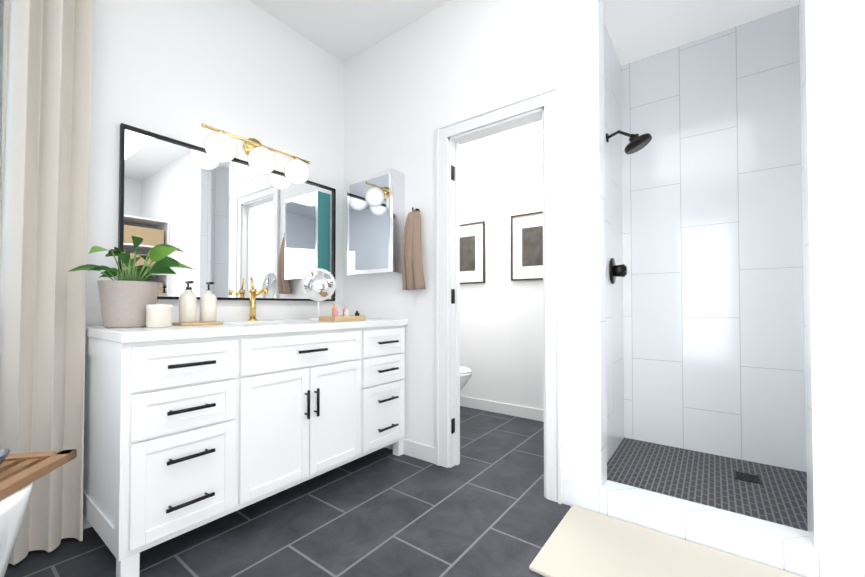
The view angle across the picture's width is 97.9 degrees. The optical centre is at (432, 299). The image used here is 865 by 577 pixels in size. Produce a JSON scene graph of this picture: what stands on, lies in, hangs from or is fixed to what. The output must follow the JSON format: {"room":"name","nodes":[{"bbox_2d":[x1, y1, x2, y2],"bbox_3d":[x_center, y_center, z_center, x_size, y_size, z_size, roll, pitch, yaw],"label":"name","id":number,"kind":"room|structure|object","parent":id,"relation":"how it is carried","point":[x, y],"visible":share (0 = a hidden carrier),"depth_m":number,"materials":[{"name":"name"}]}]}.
{"room":"bathroom","nodes":[
{"label":"bathroom","id":0,"kind":"room"},
{"bbox_2d":[0,0,343,305],"bbox_3d":[-1.391,-0.422,2.083,0.100,2.900,4.880,-1,-1,37],"label":"wall","id":1,"kind":"structure","parent":0,"point":[182,70],"depth_m":2.14,"materials":[{"name":"white paint"}]},
{"bbox_2d":[0,0,92,564],"bbox_3d":[-2.013,-0.335,0.992,0.205,2.650,1.790,-1,-1,37],"label":"curtain","id":2,"kind":"object","parent":1,"relation":"hanging from","point":[47,65],"visible":0.88,"depth_m":1.51,"materials":[{"name":"fabric"}]},
{"bbox_2d":[86,306,343,325],"bbox_3d":[-1.141,0.087,2.302,0.020,0.090,1.520,-1,-1,37],"label":"backsplash","id":3,"kind":"structure","parent":1,"relation":"attached to","point":[93,314],"depth_m":2.29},
{"bbox_2d":[118,123,335,300],"bbox_3d":[-1.125,-0.418,2.331,0.027,0.848,1.285,-1,-1,37],"label":"vanity mirror","id":4,"kind":"object","parent":1,"relation":"attached to","point":[231,228],"visible":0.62,"depth_m":2.19,"materials":[{"name":"clear glass"}]},
{"bbox_2d":[201,123,309,184],"bbox_3d":[-1.050,-0.883,2.304,0.189,0.240,0.682,-1,-1,37],"label":"sconce","id":5,"kind":"object","parent":1,"relation":"attached to","point":[220,146],"visible":1,"depth_m":2.23,"materials":[{"name":"white glass"}]},
{"bbox_2d":[4,406,570,576],"bbox_3d":[0.526,1.030,0.690,5.210,0.050,5.180,-1,-1,37],"label":"floor","id":6,"kind":"structure","parent":0,"point":[485,507],"depth_m":1.69,"materials":[{"name":"tile"}]},
{"bbox_2d":[0,482,32,576],"bbox_3d":[-1.616,0.706,0.510,1.291,0.592,1.407,-1,-1,37],"label":"bathtub","id":7,"kind":"object","parent":6,"relation":"on","point":[13,506],"visible":0.56,"depth_m":0.80,"materials":[{"name":"white ceramic"}]},
{"bbox_2d":[0,449,76,499],"bbox_3d":[-0.948,0.382,0.623,0.190,0.056,0.717,0,-1,-13],"label":"caddy","id":8,"kind":"object","parent":7,"relation":"on","point":[18,471],"visible":1,"depth_m":0.90,"materials":[{"name":"brown wood"}]},
{"bbox_2d":[83,322,407,576],"bbox_3d":[-0.872,0.598,2.096,0.688,0.861,1.514,-1,-1,37],"label":"bathroom vanity","id":9,"kind":"object","parent":6,"relation":"on","point":[188,428],"depth_m":1.59,"materials":[{"name":"white wood"}]},
{"bbox_2d":[85,318,406,337],"bbox_3d":[-0.885,0.148,2.109,0.660,0.038,1.520,-1,-1,37],"label":"countertop","id":10,"kind":"structure","parent":9,"relation":"on","point":[175,331],"depth_m":1.68,"materials":[{"name":"white stone"}]},
{"bbox_2d":[68,236,194,327],"bbox_3d":[-1.266,-0.065,1.613,0.371,0.369,0.443,-1,-1,37],"label":"potted plant","id":11,"kind":"object","parent":10,"relation":"on","point":[124,302],"visible":1,"depth_m":1.57,"materials":[{"name":"green plant"}]},
{"bbox_2d":[146,304,172,327],"bbox_3d":[-1.166,0.070,1.607,0.094,0.099,0.094,-1,-1,37],"label":"candle jar","id":12,"kind":"object","parent":10,"relation":"on","point":[158,315],"visible":1,"depth_m":1.57,"materials":[{"name":"beige"}]},
{"bbox_2d":[172,281,223,325],"bbox_3d":[-1.135,0.019,1.825,0.120,0.208,0.185,-1,-1,37],"label":"soap dispensers","id":13,"kind":"object","parent":10,"relation":"on","point":[188,307],"visible":0.96,"depth_m":1.79,"materials":[{"name":"white ceramic"}]},
{"bbox_2d":[243,278,267,321],"bbox_3d":[-1.030,0.000,2.230,0.189,0.262,0.056,-1,-1,37],"label":"faucet","id":14,"kind":"object","parent":10,"relation":"on","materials":[{"name":"gold metal"}]},
{"bbox_2d":[301,268,335,320],"bbox_3d":[-0.722,-0.032,2.388,0.136,0.330,0.177,-1,-1,37],"label":"makeup mirror","id":15,"kind":"object","parent":10,"relation":"on","point":[318,284],"visible":0.88,"depth_m":2.38,"materials":[{"name":"silver"}]},
{"bbox_2d":[319,304,365,321],"bbox_3d":[-0.547,0.081,2.294,0.150,0.100,0.240,-1,-1,37],"label":"tray","id":16,"kind":"object","parent":10,"relation":"on","point":[345,316],"visible":1,"depth_m":2.23,"materials":[{"name":"brown wood"}]},
{"bbox_2d":[460,365,471,390],"bbox_3d":[-0.009,0.629,3.180,0.752,0.835,0.420,-1,-1,37],"label":"toilet","id":17,"kind":"object","parent":6,"relation":"on","point":[465,374],"visible":0.06,"depth_m":2.96,"materials":[{"name":"white ceramic"}]},
{"bbox_2d":[529,505,802,576],"bbox_3d":[0.904,1.008,1.347,0.950,0.016,0.545,-1,-1,37],"label":"rug","id":18,"kind":"object","parent":6,"relation":"on","point":[581,542],"visible":0.96,"depth_m":1.47,"materials":[{"name":"beige fabric"}]},
{"bbox_2d":[607,438,807,530],"bbox_3d":[1.482,1.012,2.064,0.956,0.031,1.031,-1,-1,37],"label":"mosaic shower floor","id":19,"kind":"structure","parent":6,"relation":"on","point":[773,494],"depth_m":2.08,"materials":[{"name":"grey tile"}]},
{"bbox_2d":[250,0,449,61],"bbox_3d":[0.526,-1.919,0.739,5.210,0.050,5.180,-1,-1,37],"label":"ceiling","id":20,"kind":"structure","parent":0,"point":[343,30],"depth_m":2.50,"materials":[{"name":"white paint"}]},
{"bbox_2d":[460,121,543,409],"bbox_3d":[1.217,-0.405,3.119,2.840,2.900,0.100,-1,-1,37],"label":"wall","id":21,"kind":"structure","parent":0,"point":[501,312],"depth_m":3.48,"materials":[{"name":"white paint"}]},
{"bbox_2d":[460,221,484,283],"bbox_3d":[0.329,-0.446,3.701,0.418,0.588,0.028,-1,-1,37],"label":"picture frame","id":22,"kind":"object","parent":21,"relation":"attached to","point":[472,253],"visible":0.56,"depth_m":3.66,"materials":[{"name":"white paper"}]},
{"bbox_2d":[460,396,543,421],"bbox_3d":[0.710,1.000,3.403,1.660,0.100,0.014,-1,-1,37],"label":"baseboard","id":23,"kind":"structure","parent":21,"relation":"attached to","point":[486,405],"depth_m":3.44,"materials":[{"name":"white paint"}]},
{"bbox_2d":[511,211,542,280],"bbox_3d":[0.881,-0.462,3.289,0.418,0.588,0.028,-1,-1,37],"label":"picture frame","id":24,"kind":"object","parent":21,"relation":"attached to","point":[526,246],"visible":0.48,"depth_m":3.32,"materials":[{"name":"white paper"}]},
{"bbox_2d":[343,0,864,559],"bbox_3d":[1.221,-0.431,1.562,4.710,2.900,0.100,-1,-1,37],"label":"wall","id":25,"kind":"structure","parent":0,"point":[411,88],"depth_m":1.89,"materials":[{"name":"white paint"}]},
{"bbox_2d":[347,169,404,275],"bbox_3d":[-0.406,-0.513,2.638,0.454,0.680,0.123,-1,-1,37],"label":"mirrored medicine cabinet","id":26,"kind":"object","parent":25,"relation":"attached to","point":[375,215],"visible":0.98,"depth_m":2.55,"materials":[{"name":"silver metal"}]},
{"bbox_2d":[402,207,425,289],"bbox_3d":[-0.122,-0.330,2.445,0.189,0.536,0.088,-1,-1,37],"label":"towel","id":27,"kind":"object","parent":25,"relation":"hanging from","point":[412,272],"visible":1,"depth_m":2.42,"materials":[{"name":"brown fabric"}]},
{"bbox_2d":[403,439,435,463],"bbox_3d":[-0.086,0.984,2.443,0.295,0.100,0.013,-1,-1,37],"label":"baseboard","id":28,"kind":"structure","parent":25,"relation":"attached to","point":[424,452],"depth_m":2.43,"materials":[{"name":"white paint"}]},
{"bbox_2d":[436,84,562,503],"bbox_3d":[0.376,-0.029,2.187,0.776,2.118,0.148,-1,-1,37],"label":"door frame","id":29,"kind":"structure","parent":25,"relation":"attached to","point":[543,106],"depth_m":2.18,"materials":[{"name":"white paint"}]},
{"bbox_2d":[599,480,818,576],"bbox_3d":[1.122,0.958,1.615,0.740,0.125,0.120,-1,-1,37],"label":"sill","id":30,"kind":"structure","parent":25,"relation":"attached to","point":[785,548],"depth_m":1.54,"materials":[{"name":"tile"}]},
{"bbox_2d":[603,0,798,65],"bbox_3d":[1.482,-1.812,2.110,0.980,0.120,1.055,-1,-1,37],"label":"ceiling soffit","id":31,"kind":"structure","parent":0,"point":[639,29],"depth_m":2.35,"materials":[{"name":"white paint"}]},
{"bbox_3d":[1.509,-0.421,2.123,1.180,2.900,1.145,-1,-1,37],"label":"wall","id":32,"kind":"structure","parent":0,"visible":0},
{"bbox_2d":[562,0,864,576],"bbox_3d":[1.450,-0.422,2.044,1.200,2.899,1.162,-1,-1,37],"label":"shower wall tiles","id":33,"kind":"structure","parent":32,"relation":"attached to","point":[706,307],"depth_m":2.42,"materials":[{"name":"white tile"}]},
{"bbox_2d":[609,258,626,283],"bbox_3d":[1.217,-0.186,2.446,0.096,0.170,0.181,-1,-1,37],"label":"shower valve","id":34,"kind":"object","parent":33,"relation":"attached to","point":[615,270],"visible":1,"depth_m":2.43,"materials":[{"name":"black metal"}]},
{"bbox_2d":[606,130,651,153],"bbox_3d":[1.209,-0.980,2.323,0.252,0.156,0.156,-1,-1,37],"label":"shower head","id":35,"kind":"object","parent":33,"relation":"attached to","point":[637,143],"visible":1,"depth_m":2.29}
]}

